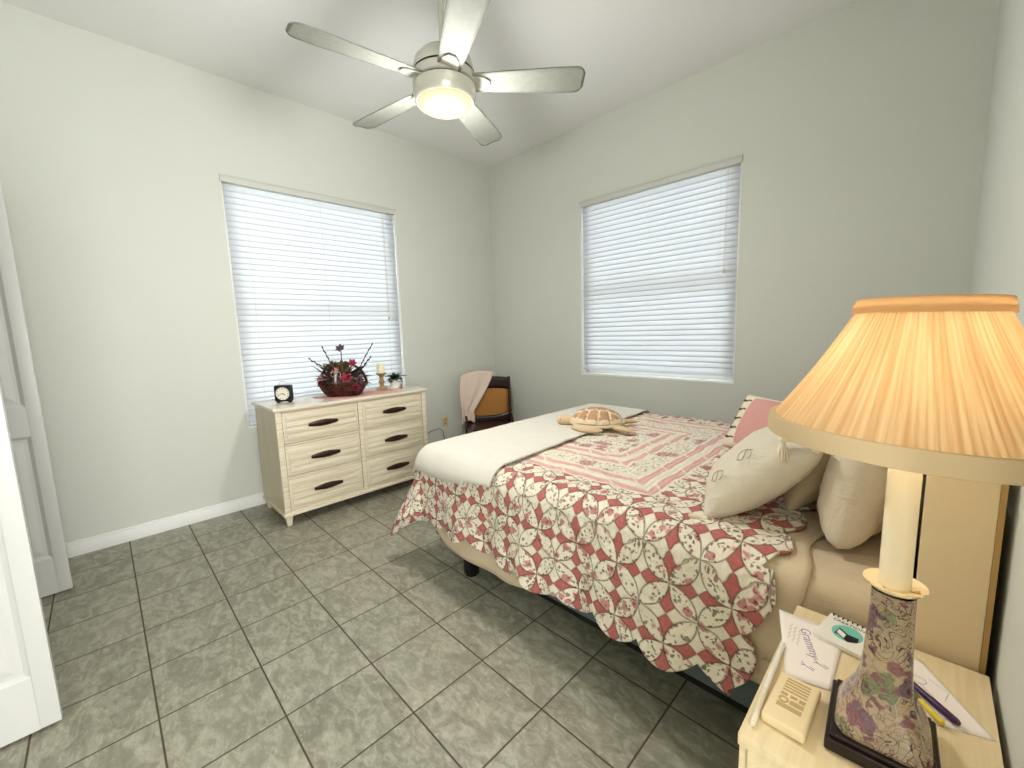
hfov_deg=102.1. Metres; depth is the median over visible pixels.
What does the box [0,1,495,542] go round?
wall
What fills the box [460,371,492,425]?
throw blanket
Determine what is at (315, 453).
dresser
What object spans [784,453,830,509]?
pillow
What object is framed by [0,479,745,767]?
floor
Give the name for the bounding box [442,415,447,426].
wall outlet
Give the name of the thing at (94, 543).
baseboard
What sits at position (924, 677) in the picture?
drawing
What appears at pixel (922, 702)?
marker pen
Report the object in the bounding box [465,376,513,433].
cane chair
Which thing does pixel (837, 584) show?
fitted sheet
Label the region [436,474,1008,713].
bed
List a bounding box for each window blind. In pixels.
[219,173,402,423]
[579,153,742,376]
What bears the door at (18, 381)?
in the wall
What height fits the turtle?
0.126 m
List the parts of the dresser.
drawer, handle, drawer, drawer, handle, handle, molding, drawer, drawer, handle, drawer, handle, handle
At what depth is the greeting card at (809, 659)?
0.84 m
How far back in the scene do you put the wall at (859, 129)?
2.67 m
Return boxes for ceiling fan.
[285,0,585,145]
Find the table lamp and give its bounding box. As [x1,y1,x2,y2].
[768,294,1023,767]
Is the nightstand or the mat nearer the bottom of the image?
the nightstand
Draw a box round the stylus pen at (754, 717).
[750,642,784,725]
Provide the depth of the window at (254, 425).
3.83 m
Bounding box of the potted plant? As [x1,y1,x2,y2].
[385,373,405,388]
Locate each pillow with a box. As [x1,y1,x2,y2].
[688,427,822,519]
[721,394,781,447]
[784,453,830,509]
[817,455,887,548]
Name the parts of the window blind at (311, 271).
ladder cord, pull cord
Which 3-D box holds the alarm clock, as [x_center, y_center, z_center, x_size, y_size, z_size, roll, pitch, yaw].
[-1.621,0.055,2.936,0.116,0.153,0.048,-3,7,-9]
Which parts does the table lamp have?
trim, drip dish, lamp shade, trim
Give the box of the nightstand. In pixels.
[738,605,1003,767]
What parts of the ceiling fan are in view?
fan blade, fan blade, lamp shade, fan blade, fan blade, fan blade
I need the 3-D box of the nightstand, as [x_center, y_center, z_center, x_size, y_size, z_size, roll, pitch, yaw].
[0.634,0.857,0.774,0.435,0.600,0.324,-9,10,-44]
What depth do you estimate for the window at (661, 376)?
3.55 m
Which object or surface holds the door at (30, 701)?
in the wall
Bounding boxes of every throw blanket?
[412,403,650,486]
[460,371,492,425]
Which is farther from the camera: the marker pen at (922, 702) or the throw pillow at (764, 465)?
the throw pillow at (764, 465)
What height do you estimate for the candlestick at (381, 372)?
0.226 m
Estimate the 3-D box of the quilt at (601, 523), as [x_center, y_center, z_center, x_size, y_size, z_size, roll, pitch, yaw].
[0.625,0.583,2.322,1.902,0.587,1.898,-9,10,-44]
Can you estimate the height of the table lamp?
0.697 m
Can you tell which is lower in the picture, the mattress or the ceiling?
the mattress
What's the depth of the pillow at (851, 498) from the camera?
1.09 m
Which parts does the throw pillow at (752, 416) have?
pink panel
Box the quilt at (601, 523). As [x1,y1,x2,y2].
[391,412,816,695]
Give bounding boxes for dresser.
[251,385,427,526]
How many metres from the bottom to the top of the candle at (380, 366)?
0.081 m
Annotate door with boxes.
[0,179,72,597]
[0,383,62,747]
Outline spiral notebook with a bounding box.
[813,613,865,658]
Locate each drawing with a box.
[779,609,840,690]
[914,658,996,741]
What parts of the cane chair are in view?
rail, seat frame, rail, post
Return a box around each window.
[220,181,405,427]
[580,162,741,383]
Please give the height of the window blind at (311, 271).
1.782 m
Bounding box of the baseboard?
[66,492,265,557]
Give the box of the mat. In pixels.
[313,389,400,399]
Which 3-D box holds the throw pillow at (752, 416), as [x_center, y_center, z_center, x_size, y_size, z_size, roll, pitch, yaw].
[1.196,0.210,1.870,0.198,0.257,0.500,-4,8,-14]
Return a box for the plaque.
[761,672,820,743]
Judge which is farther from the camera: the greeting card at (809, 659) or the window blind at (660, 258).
the window blind at (660, 258)
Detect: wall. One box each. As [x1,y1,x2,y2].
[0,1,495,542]
[488,0,1000,423]
[969,0,1023,767]
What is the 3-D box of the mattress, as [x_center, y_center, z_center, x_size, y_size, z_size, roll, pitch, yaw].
[0.691,0.566,2.225,1.648,0.498,1.742,-9,10,-44]
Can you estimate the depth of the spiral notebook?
0.88 m
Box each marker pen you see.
[914,682,960,725]
[914,691,944,725]
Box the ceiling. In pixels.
[0,0,858,166]
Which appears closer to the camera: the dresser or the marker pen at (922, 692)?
the marker pen at (922, 692)
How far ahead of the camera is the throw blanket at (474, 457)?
2.16 m
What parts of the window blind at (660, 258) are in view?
ladder cord, rail, pull cord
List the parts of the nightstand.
drawer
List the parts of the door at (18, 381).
panel, panel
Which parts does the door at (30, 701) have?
panel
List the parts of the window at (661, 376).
sill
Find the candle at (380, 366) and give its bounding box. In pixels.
[377,363,384,372]
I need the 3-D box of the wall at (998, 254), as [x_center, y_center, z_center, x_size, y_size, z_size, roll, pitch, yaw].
[0.807,-0.350,0.474,4.960,3.059,0.160,-9,10,-44]
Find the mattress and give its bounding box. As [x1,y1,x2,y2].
[436,500,824,683]
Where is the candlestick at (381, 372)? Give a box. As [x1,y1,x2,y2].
[376,363,387,390]
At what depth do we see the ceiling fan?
1.88 m
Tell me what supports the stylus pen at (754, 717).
on the nightstand
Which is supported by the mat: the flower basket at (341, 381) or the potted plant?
the flower basket at (341, 381)
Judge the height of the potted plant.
0.131 m
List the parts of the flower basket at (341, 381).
flower, flower, flower, flower, flower, basket handle, flower, flower, flower, flower, flower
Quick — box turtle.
[557,407,637,432]
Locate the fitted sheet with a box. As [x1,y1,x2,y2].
[763,531,881,662]
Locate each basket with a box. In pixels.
[308,343,372,396]
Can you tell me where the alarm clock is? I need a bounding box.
[274,381,293,402]
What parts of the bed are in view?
leg, metal frame, headboard, headboard panel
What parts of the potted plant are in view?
pot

